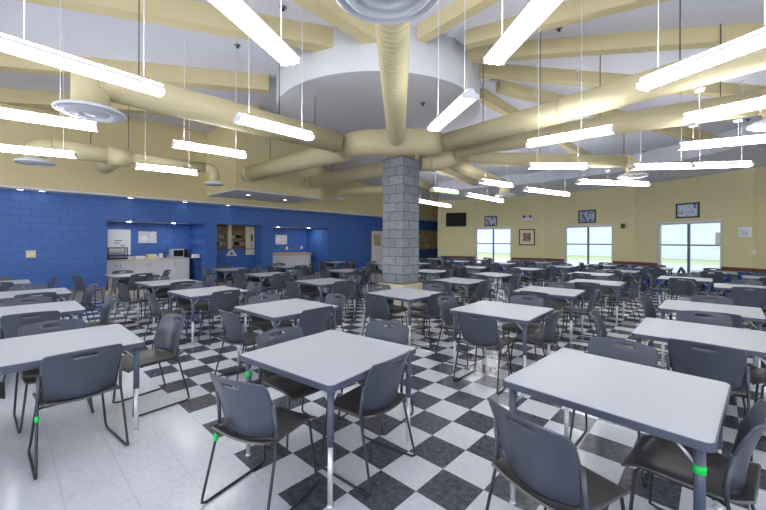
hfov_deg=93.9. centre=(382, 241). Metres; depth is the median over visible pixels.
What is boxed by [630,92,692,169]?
pendant light
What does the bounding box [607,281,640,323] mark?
chair
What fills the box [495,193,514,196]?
diffuser
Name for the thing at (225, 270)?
table
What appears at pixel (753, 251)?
thermostat
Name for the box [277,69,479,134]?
ceiling
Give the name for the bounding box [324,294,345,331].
chair
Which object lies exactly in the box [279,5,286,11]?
sprinkler head
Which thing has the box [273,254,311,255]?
countertop
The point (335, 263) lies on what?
table
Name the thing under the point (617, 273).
chair
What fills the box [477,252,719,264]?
lawn
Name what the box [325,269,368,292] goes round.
table
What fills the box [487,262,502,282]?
chair
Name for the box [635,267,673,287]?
table
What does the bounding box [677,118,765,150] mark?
pendant light
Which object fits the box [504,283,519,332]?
chair
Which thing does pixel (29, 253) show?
switch plate
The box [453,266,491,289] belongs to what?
table
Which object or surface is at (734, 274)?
table
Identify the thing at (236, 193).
ceiling
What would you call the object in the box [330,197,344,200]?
diffuser
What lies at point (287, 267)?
table
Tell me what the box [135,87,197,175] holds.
pendant light
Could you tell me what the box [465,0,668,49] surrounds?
ceiling beam
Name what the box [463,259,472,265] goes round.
chair
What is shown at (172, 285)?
chair
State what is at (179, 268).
base cabinet
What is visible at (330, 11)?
ceiling beam
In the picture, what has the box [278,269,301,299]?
chair
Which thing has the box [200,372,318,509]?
chair
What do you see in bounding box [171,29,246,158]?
pendant light
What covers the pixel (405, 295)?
table
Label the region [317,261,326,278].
chair
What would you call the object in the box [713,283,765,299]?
table
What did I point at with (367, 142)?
junction
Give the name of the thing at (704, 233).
sky
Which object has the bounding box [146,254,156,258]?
carton
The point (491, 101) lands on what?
ceiling beam
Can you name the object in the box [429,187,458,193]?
pendant light
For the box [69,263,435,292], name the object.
baseboard
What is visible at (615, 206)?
wall
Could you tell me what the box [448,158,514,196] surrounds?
ventilation duct
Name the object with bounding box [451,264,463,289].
chair
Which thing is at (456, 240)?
wall
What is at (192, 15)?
ceiling beam
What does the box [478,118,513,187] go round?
pendant light
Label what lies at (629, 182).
pendant light
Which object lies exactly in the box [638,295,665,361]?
chair
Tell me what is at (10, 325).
chair
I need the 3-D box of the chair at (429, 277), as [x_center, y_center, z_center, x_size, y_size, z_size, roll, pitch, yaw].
[1.298,1.168,8.020,0.523,0.812,0.548,0,0,-45]
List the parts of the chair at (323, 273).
backrest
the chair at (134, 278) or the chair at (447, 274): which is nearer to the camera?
the chair at (134, 278)
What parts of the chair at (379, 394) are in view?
sled leg, post, seat, backrest, sled leg, post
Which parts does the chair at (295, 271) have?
backrest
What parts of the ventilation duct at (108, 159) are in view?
hanger rod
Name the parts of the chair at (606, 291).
backrest, seat, sled leg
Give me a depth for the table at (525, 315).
4.33 m
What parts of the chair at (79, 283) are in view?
backrest, seat, sled leg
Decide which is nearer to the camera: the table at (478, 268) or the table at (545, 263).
the table at (478, 268)
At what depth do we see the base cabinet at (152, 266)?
13.07 m
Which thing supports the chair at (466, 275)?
on the floor
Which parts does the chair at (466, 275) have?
backrest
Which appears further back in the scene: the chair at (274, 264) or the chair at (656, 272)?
the chair at (274, 264)
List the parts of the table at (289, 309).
leg, under rail, leg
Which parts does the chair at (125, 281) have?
backrest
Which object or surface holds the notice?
attached to the wall at (169, 236)
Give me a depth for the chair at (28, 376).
3.23 m
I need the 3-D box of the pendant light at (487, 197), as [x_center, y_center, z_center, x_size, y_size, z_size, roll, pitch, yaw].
[4.292,-2.526,13.887,0.204,1.883,1.470,0,0,43]
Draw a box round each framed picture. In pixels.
[484,216,496,225]
[519,229,534,244]
[578,209,595,222]
[676,202,699,218]
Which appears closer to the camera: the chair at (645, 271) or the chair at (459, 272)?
the chair at (645, 271)
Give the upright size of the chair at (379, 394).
0.812 m
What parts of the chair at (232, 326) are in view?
backrest, sled leg, seat, post, sled leg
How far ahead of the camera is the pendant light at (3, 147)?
6.67 m
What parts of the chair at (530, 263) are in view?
backrest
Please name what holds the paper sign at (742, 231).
attached to the wall at (727, 197)
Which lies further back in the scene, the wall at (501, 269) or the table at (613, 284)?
the wall at (501, 269)
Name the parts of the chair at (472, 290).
seat, backrest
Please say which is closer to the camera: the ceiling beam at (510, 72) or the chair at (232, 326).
the chair at (232, 326)
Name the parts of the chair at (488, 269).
backrest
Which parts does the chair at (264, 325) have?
backrest, seat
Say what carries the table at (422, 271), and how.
on the floor
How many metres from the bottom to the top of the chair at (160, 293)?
0.812 m
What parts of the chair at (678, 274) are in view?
backrest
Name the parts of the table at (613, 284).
leg, leg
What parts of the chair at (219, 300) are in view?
sled leg, seat, backrest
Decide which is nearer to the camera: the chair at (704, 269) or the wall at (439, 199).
the chair at (704, 269)
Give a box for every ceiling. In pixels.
[0,0,765,205]
[0,185,437,221]
[107,220,189,223]
[207,188,321,202]
[273,227,311,228]
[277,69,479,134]
[438,124,765,199]
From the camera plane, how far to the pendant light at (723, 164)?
7.54 m
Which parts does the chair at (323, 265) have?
backrest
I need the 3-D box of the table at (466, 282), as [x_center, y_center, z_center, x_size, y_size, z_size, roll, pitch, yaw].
[1.656,1.205,7.700,0.955,0.741,0.955,0,0,-45]
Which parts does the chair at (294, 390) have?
post, sled leg, backrest, seat, sled leg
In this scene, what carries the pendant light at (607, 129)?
hanging from the ceiling at (89, 34)
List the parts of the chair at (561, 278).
backrest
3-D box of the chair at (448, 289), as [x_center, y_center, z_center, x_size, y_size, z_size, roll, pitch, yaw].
[1.233,1.168,7.216,0.523,0.812,0.548,0,0,39]
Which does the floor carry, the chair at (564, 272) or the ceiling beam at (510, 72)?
the chair at (564, 272)
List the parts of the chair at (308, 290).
backrest, seat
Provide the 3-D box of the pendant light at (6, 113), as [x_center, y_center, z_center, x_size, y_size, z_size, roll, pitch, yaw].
[-4.654,-2.782,4.885,1.193,2.330,0.204,0,0,-36]
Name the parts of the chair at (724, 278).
seat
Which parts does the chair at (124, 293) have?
backrest, sled leg, seat, sled leg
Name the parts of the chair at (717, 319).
backrest, sled leg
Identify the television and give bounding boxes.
[446,213,465,226]
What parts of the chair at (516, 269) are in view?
backrest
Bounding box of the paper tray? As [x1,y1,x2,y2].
[134,256,144,258]
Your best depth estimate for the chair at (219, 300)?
5.53 m
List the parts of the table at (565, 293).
leg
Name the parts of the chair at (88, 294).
sled leg, seat, backrest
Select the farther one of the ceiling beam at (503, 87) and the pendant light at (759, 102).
the ceiling beam at (503, 87)
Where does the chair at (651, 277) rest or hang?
on the floor
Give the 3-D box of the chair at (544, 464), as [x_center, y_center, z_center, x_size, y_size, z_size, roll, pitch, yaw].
[0.817,1.167,1.703,0.548,0.812,0.523,0,0,-29]
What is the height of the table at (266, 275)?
0.741 m
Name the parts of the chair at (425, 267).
backrest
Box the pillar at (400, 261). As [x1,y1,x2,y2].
[382,156,418,284]
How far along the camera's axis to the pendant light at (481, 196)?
12.89 m
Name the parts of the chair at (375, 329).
sled leg, seat, backrest, sled leg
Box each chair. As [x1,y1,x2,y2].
[0,277,11,280]
[0,282,13,291]
[0,310,60,381]
[0,381,5,398]
[2,297,51,338]
[9,284,46,290]
[13,292,56,301]
[13,319,93,433]
[27,343,128,479]
[47,276,57,288]
[62,284,97,324]
[71,274,104,310]
[85,295,117,327]
[111,270,139,304]
[112,313,189,416]
[113,282,152,327]
[123,273,152,308]
[144,276,179,318]
[144,291,188,348]
[145,270,170,303]
[162,281,197,320]
[175,283,214,334]
[189,275,215,316]
[198,289,239,344]
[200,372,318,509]
[202,268,224,286]
[215,309,258,388]
[216,265,233,284]
[231,268,253,285]
[231,273,245,300]
[237,282,260,331]
[245,294,292,352]
[250,269,272,290]
[255,265,262,291]
[256,327,335,454]
[264,265,285,291]
[265,273,289,297]
[273,263,286,272]
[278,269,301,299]
[285,281,316,318]
[294,265,307,275]
[297,306,332,336]
[298,275,326,301]
[307,263,315,274]
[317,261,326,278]
[317,269,331,297]
[319,349,415,495]
[323,280,355,319]
[324,260,333,268]
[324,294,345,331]
[326,267,346,279]
[337,320,413,434]
[343,261,352,268]
[343,275,362,314]
[351,269,366,299]
[359,266,370,294]
[362,293,404,335]
[365,263,381,284]
[368,261,381,282]
[370,284,407,325]
[406,292,449,348]
[411,284,446,336]
[419,258,428,274]
[421,262,437,282]
[423,261,433,281]
[427,275,455,295]
[429,280,458,318]
[434,296,484,366]
[438,267,451,288]
[440,259,445,266]
[443,270,453,290]
[444,260,454,269]
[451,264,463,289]
[452,266,466,290]
[453,311,512,393]
[461,275,487,303]
[461,280,492,318]
[462,273,489,304]
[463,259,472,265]
[467,270,491,301]
[468,260,475,269]
[479,264,491,284]
[484,266,494,290]
[485,397,630,509]
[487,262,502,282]
[493,270,517,299]
[495,273,521,302]
[500,295,546,360]
[504,268,526,293]
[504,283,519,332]
[506,261,517,267]
[507,308,563,375]
[517,291,559,345]
[522,265,541,285]
[523,262,537,282]
[532,268,552,285]
[542,265,556,282]
[542,282,576,330]
[554,263,571,284]
[556,276,584,316]
[560,269,569,281]
[561,289,599,342]
[569,337,657,485]
[570,265,580,276]
[572,273,597,306]
[573,282,603,321]
[579,262,585,271]
[588,264,603,271]
[589,269,608,300]
[589,311,632,348]
[594,276,619,315]
[598,262,612,268]
[602,272,624,305]
[607,270,625,295]
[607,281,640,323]
[617,267,634,289]
[621,399,765,509]
[625,270,647,296]
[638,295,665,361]
[641,267,662,292]
[647,273,673,308]
[648,265,666,288]
[666,338,752,461]
[667,278,696,312]
[675,273,701,299]
[676,310,736,404]
[680,268,702,296]
[688,280,715,299]
[690,295,733,304]
[691,310,744,381]
[698,277,726,295]
[699,271,724,296]
[703,268,724,290]
[723,271,749,291]
[729,287,765,330]
[730,280,765,324]
[750,368,765,437]
[752,272,765,280]
[759,277,765,285]
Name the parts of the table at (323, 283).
leg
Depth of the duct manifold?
8.48 m
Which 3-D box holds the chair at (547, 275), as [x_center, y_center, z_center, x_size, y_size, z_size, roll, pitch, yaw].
[4.799,1.181,10.743,0.523,0.812,0.548,0,0,-42]
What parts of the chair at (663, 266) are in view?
backrest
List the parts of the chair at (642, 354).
sled leg, backrest, sled leg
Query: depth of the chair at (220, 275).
10.94 m
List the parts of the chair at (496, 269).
backrest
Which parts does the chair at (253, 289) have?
seat, backrest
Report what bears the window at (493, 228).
in the wall at (510, 212)
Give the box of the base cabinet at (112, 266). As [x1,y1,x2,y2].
[107,261,133,285]
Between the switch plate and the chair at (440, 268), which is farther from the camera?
the chair at (440, 268)
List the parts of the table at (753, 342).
leg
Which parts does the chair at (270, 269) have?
backrest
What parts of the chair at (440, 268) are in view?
backrest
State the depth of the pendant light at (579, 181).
9.78 m
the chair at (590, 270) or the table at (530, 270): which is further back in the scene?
the table at (530, 270)
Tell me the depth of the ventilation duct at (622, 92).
5.46 m
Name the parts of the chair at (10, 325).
backrest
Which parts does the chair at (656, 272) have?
backrest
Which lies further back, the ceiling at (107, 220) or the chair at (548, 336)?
the ceiling at (107, 220)
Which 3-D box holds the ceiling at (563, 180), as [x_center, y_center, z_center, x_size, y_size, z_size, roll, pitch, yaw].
[7.987,-3.111,10.964,6.269,1.780,19.296,0,0,-16]
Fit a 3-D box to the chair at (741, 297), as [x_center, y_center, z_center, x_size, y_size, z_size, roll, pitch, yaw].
[6.443,1.187,6.331,0.523,0.812,0.548,0,0,39]
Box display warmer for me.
[107,247,127,259]
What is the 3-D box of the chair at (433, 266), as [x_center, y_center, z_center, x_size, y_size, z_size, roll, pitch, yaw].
[1.746,1.170,13.359,0.548,0.812,0.523,0,0,43]
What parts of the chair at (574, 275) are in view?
backrest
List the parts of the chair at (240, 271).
backrest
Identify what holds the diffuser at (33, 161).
attached to the ventilation duct at (108, 159)
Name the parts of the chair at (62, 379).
sled leg, post, seat, backrest, sled leg, post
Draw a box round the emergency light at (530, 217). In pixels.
[523,215,532,220]
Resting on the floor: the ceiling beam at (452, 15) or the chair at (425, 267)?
the chair at (425, 267)
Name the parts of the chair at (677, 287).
backrest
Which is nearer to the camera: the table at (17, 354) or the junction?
the table at (17, 354)
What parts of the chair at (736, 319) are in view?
backrest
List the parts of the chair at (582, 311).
sled leg, seat, sled leg, backrest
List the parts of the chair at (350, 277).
sled leg, backrest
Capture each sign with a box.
[226,247,236,255]
[738,227,751,236]
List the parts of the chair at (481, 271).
backrest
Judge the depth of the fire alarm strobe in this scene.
14.46 m
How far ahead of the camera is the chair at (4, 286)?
6.56 m
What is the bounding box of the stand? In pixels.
[190,254,200,264]
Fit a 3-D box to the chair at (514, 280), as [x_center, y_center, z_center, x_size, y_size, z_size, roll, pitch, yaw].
[3.116,1.175,8.837,0.523,0.812,0.548,0,0,-38]
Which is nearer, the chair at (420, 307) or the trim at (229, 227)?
the chair at (420, 307)
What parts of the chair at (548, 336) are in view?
sled leg, seat, post, backrest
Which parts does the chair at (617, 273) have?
backrest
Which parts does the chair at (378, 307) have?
backrest, seat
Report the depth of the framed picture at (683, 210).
12.44 m
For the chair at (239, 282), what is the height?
0.812 m
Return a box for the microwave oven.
[169,249,187,257]
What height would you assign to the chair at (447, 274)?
0.812 m
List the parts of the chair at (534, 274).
seat, backrest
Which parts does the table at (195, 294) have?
leg, leg, leg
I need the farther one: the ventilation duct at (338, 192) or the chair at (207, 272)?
the ventilation duct at (338, 192)
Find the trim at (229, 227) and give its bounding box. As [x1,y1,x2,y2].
[227,225,231,248]
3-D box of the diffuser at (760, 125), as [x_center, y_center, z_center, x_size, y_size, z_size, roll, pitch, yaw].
[6.112,-1.846,5.513,0.720,0.135,0.720,0,0,0]
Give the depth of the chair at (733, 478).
1.75 m
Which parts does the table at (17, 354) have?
under rail, leg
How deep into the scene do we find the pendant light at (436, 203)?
15.92 m
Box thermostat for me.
[751,249,758,254]
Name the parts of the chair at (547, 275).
backrest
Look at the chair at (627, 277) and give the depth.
10.94 m
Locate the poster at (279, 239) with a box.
[275,235,286,243]
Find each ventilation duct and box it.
[13,106,223,186]
[51,0,342,152]
[241,138,351,181]
[305,162,382,188]
[330,186,382,200]
[336,0,439,145]
[442,0,765,150]
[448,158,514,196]
[455,24,765,157]
[460,152,648,178]
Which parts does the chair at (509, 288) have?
backrest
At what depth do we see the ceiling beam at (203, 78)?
8.04 m
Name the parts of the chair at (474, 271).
backrest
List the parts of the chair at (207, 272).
backrest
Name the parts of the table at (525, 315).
leg, leg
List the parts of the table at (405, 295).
leg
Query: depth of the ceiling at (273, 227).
17.51 m
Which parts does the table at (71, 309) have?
under rail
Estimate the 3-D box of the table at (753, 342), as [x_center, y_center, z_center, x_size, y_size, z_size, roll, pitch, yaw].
[2.946,1.210,3.310,0.955,0.741,0.955,0,0,43]
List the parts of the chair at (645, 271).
backrest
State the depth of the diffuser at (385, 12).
2.89 m
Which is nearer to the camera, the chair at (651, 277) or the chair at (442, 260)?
the chair at (651, 277)
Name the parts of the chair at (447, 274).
backrest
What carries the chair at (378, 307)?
on the floor
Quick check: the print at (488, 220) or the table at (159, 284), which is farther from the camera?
the print at (488, 220)
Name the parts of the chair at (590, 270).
backrest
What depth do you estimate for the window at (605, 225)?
15.64 m
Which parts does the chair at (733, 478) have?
sled leg, seat, sled leg, post, backrest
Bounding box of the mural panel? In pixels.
[419,230,437,248]
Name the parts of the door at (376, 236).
pane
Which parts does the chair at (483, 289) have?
seat, backrest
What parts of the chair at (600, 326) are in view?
backrest, seat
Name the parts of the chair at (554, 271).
backrest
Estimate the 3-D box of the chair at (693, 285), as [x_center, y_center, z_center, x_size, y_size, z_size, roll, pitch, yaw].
[6.426,1.187,7.121,0.548,0.812,0.523,0,0,43]
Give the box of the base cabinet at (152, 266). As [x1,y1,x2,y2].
[134,260,162,278]
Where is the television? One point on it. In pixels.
(452, 219)
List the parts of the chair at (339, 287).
backrest, sled leg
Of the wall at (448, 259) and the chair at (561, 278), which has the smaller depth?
the chair at (561, 278)
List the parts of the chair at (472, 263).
backrest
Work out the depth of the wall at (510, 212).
17.75 m
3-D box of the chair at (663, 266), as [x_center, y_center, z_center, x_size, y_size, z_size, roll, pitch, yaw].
[9.280,1.197,12.111,0.523,0.812,0.548,0,0,39]
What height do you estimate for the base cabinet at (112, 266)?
0.860 m
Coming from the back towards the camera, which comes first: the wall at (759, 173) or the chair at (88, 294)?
the wall at (759, 173)
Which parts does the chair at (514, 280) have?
backrest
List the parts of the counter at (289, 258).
door, door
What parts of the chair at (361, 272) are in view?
backrest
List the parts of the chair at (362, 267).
backrest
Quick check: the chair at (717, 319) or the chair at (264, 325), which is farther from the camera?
the chair at (264, 325)
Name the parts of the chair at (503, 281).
seat, backrest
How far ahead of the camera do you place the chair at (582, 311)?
5.74 m
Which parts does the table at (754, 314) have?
leg, leg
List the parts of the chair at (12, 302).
backrest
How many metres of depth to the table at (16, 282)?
7.18 m
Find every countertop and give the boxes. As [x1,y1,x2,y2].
[107,255,189,260]
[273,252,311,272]
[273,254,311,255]
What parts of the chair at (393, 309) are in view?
backrest, seat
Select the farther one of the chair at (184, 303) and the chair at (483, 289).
the chair at (483, 289)
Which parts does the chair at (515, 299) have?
sled leg, seat, backrest, sled leg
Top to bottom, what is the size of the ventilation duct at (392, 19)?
2.090 m
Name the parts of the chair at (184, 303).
sled leg, backrest, seat, sled leg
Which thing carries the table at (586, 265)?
on the floor
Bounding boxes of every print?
[485,217,495,224]
[523,233,530,240]
[580,211,594,221]
[677,204,696,216]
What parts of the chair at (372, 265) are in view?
backrest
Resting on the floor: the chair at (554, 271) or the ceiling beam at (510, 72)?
the chair at (554, 271)
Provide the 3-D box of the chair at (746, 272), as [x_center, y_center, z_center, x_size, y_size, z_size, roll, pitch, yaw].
[9.662,1.198,9.814,0.548,0.812,0.523,0,0,43]
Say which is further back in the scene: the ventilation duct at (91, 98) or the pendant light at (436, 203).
the pendant light at (436, 203)
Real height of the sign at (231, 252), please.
0.350 m
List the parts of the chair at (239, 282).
backrest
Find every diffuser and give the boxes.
[13,157,55,166]
[51,99,126,122]
[204,181,223,186]
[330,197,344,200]
[336,0,439,24]
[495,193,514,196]
[617,172,648,178]
[747,119,765,130]
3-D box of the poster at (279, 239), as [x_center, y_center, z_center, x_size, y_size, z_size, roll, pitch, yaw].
[-5.086,-0.096,17.911,0.016,0.465,0.647,0,0,43]
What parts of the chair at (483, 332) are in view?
post, sled leg, backrest, seat, post, sled leg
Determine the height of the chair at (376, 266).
0.812 m
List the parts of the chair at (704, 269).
backrest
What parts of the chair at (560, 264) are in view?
backrest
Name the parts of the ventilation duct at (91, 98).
hanger rod, hanger rod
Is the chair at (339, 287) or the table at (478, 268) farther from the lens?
the table at (478, 268)
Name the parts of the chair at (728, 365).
post, backrest, seat, sled leg, post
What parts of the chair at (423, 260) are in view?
backrest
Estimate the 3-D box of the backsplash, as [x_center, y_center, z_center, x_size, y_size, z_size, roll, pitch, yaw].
[-8.991,0.583,13.469,0.020,0.090,2.755,0,0,43]
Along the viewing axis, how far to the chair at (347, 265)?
13.79 m
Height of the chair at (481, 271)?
0.812 m
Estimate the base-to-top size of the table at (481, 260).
0.741 m
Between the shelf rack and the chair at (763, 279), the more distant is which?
the shelf rack
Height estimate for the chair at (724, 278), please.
0.812 m
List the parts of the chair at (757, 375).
sled leg, seat, sled leg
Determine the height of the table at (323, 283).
0.741 m
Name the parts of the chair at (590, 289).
backrest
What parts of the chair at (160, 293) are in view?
backrest, seat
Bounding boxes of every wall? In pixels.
[0,103,437,219]
[0,189,437,289]
[107,222,324,280]
[207,127,321,197]
[217,249,253,279]
[277,26,479,103]
[438,192,440,267]
[441,199,473,258]
[444,259,471,269]
[473,260,539,273]
[474,195,544,260]
[545,186,634,275]
[635,168,752,291]
[753,166,765,272]
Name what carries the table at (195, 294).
on the floor
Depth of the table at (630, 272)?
10.22 m
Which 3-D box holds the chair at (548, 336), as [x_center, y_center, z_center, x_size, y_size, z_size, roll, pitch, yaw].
[1.797,1.170,4.178,0.548,0.812,0.523,0,0,41]
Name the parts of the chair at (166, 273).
backrest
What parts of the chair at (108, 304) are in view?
seat, post, backrest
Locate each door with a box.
[245,226,254,254]
[370,230,382,268]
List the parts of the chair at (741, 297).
backrest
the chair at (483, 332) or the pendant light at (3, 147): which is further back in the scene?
the pendant light at (3, 147)
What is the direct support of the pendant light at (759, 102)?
hanging from the ventilation duct at (622, 92)
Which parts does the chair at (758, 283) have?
backrest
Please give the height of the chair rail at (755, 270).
0.120 m
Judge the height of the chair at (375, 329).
0.812 m
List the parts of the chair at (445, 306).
backrest, seat, sled leg, sled leg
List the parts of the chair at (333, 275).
backrest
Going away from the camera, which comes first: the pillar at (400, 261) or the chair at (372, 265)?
the pillar at (400, 261)
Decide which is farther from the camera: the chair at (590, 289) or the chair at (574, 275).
the chair at (574, 275)
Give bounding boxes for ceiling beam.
[0,51,269,93]
[0,88,260,114]
[16,0,332,51]
[292,0,376,43]
[415,155,477,185]
[417,0,499,42]
[419,178,437,196]
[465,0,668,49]
[468,22,763,63]
[478,64,765,96]
[480,88,588,153]
[496,80,716,140]
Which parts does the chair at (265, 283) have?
backrest, seat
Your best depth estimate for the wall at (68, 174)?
11.43 m
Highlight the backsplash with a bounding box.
[107,255,168,258]
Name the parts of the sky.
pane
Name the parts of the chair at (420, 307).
seat, backrest, sled leg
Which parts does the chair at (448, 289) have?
backrest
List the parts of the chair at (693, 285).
backrest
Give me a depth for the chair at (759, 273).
9.21 m
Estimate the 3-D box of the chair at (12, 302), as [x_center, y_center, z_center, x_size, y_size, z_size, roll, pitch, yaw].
[-4.548,1.147,4.592,0.548,0.812,0.523,0,0,45]
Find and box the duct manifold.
[418,149,458,171]
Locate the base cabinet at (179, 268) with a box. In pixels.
[163,259,188,279]
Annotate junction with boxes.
[342,129,443,158]
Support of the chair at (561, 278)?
on the floor
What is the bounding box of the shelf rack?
[217,225,248,248]
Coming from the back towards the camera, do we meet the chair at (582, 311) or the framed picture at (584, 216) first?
the framed picture at (584, 216)
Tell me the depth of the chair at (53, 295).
5.21 m
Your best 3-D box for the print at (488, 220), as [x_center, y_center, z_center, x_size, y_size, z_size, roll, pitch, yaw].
[5.564,-1.056,18.501,0.546,0.433,0.018,0,0,33]
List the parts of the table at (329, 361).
leg, leg, leg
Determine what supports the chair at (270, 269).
on the floor
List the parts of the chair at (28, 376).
sled leg, seat, backrest, sled leg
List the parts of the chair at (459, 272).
backrest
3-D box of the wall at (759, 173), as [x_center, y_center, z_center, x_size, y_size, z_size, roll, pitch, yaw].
[11.352,-1.020,9.092,0.180,3.940,3.504,0,0,-1]
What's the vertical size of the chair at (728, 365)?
0.812 m
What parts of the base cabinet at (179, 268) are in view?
door, door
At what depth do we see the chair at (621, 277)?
8.91 m
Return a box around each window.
[473,227,544,263]
[545,224,633,268]
[634,220,751,275]
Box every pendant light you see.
[0,0,97,132]
[0,0,165,97]
[0,33,77,158]
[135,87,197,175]
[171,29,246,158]
[208,0,299,66]
[233,0,314,140]
[419,171,434,204]
[427,3,479,131]
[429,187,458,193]
[434,202,451,206]
[465,184,485,198]
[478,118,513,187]
[483,0,563,65]
[485,187,503,201]
[522,148,548,193]
[525,0,614,147]
[527,63,588,169]
[544,190,570,195]
[575,169,615,184]
[614,179,650,186]
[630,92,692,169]
[635,0,765,91]
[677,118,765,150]
[681,87,765,124]
[690,81,753,168]
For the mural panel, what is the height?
1.250 m
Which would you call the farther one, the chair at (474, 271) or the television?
the television
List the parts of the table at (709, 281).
leg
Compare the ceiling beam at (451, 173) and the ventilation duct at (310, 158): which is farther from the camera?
the ceiling beam at (451, 173)
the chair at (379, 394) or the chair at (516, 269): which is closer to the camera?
the chair at (379, 394)
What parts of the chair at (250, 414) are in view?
post, sled leg, backrest, seat, post, sled leg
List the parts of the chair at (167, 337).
sled leg, seat, sled leg, backrest, post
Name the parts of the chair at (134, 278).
backrest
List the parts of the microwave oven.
door, control panel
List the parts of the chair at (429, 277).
backrest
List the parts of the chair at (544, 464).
post, sled leg, backrest, seat, post, sled leg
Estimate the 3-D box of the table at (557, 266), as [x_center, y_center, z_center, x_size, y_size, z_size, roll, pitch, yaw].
[6.006,1.221,12.300,0.955,0.741,0.955,0,0,43]
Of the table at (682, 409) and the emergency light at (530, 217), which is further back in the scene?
the emergency light at (530, 217)
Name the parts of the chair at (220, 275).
backrest, seat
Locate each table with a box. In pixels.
[0,279,30,287]
[0,288,71,325]
[0,301,85,318]
[0,324,144,432]
[104,272,159,309]
[135,279,203,325]
[167,286,248,345]
[211,267,255,286]
[234,298,338,365]
[240,330,415,508]
[243,272,295,298]
[273,265,311,274]
[294,278,356,316]
[321,261,353,268]
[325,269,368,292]
[367,288,443,345]
[419,262,430,276]
[419,269,451,282]
[421,258,441,261]
[435,277,489,304]
[445,260,472,271]
[450,300,553,369]
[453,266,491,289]
[468,272,518,302]
[475,259,491,263]
[486,262,519,267]
[503,267,545,291]
[503,349,730,509]
[513,286,585,343]
[521,262,552,281]
[540,265,575,286]
[566,272,614,305]
[566,279,626,323]
[582,264,617,271]
[602,269,640,295]
[631,317,765,400]
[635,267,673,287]
[657,276,712,305]
[657,300,765,384]
[691,270,738,279]
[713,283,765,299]
[741,275,765,282]
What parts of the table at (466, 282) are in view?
leg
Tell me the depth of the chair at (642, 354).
2.76 m
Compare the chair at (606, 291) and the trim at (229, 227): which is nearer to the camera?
the chair at (606, 291)
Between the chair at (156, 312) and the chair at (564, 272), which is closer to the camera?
the chair at (156, 312)
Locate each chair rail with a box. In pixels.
[441,256,472,258]
[752,268,765,272]
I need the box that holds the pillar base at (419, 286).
[378,282,422,311]
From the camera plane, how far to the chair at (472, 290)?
8.24 m
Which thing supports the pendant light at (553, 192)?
hanging from the ceiling at (89, 34)
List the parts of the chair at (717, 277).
backrest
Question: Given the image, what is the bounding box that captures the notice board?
[107,229,130,254]
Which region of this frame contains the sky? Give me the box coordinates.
[477,223,719,259]
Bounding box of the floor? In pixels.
[0,257,765,509]
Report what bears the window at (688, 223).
in the wall at (727, 197)
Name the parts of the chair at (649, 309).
backrest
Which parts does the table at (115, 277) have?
leg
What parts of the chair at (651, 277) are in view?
backrest, seat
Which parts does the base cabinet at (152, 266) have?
door, door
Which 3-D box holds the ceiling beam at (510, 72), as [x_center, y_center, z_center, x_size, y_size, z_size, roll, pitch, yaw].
[6.775,-3.394,7.750,9.410,1.411,0.200,0,0,4]
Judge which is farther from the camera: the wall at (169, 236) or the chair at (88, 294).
the wall at (169, 236)
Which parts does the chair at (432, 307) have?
sled leg, seat, sled leg, backrest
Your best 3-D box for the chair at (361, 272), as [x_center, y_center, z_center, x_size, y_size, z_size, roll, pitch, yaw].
[-0.768,1.161,9.950,0.523,0.812,0.548,0,0,-41]
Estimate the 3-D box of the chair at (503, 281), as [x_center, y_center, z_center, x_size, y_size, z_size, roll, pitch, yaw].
[3.303,1.175,9.573,0.548,0.812,0.523,0,0,-39]
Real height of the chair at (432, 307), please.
0.812 m
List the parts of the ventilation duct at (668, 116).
hanger rod, hanger rod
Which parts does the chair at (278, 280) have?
backrest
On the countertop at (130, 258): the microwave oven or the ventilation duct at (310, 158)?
the microwave oven
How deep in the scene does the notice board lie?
12.88 m
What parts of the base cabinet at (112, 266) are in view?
door, door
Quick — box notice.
[138,231,156,242]
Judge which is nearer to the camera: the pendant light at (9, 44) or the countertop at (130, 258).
the pendant light at (9, 44)
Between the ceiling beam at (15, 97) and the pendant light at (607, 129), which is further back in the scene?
the ceiling beam at (15, 97)
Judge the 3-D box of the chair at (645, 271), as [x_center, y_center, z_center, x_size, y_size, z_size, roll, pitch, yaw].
[7.189,1.189,10.171,0.548,0.812,0.523,0,0,40]
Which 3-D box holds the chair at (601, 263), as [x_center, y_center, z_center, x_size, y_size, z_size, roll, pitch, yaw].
[8.292,1.193,13.399,0.523,0.812,0.548,0,0,40]
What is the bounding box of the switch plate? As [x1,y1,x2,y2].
[26,250,35,257]
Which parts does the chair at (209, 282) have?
backrest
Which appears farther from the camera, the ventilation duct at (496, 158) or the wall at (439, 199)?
the wall at (439, 199)
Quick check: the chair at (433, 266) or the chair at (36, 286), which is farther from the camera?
the chair at (433, 266)
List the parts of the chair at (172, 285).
backrest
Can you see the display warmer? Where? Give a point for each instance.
(108, 253)
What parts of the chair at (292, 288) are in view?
backrest, seat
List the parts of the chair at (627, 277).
backrest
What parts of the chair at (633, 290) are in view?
sled leg, seat, sled leg, backrest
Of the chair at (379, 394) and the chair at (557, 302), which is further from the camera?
the chair at (557, 302)
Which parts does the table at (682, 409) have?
leg, leg, leg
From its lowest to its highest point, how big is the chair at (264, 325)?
0.812 m
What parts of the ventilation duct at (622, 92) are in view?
hanger rod, hanger rod, hanger rod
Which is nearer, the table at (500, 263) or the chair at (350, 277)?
the chair at (350, 277)
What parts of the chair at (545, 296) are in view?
backrest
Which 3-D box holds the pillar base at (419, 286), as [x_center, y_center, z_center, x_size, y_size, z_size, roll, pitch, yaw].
[0.415,1.272,8.450,0.740,0.600,0.740,0,0,41]
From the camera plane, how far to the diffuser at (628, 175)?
9.63 m
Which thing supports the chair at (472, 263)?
on the floor
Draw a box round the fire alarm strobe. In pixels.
[621,223,627,228]
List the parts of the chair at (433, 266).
backrest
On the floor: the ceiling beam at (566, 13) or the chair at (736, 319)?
the chair at (736, 319)
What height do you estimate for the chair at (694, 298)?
0.812 m
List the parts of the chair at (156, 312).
backrest, sled leg, seat, sled leg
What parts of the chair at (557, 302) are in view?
backrest, seat, sled leg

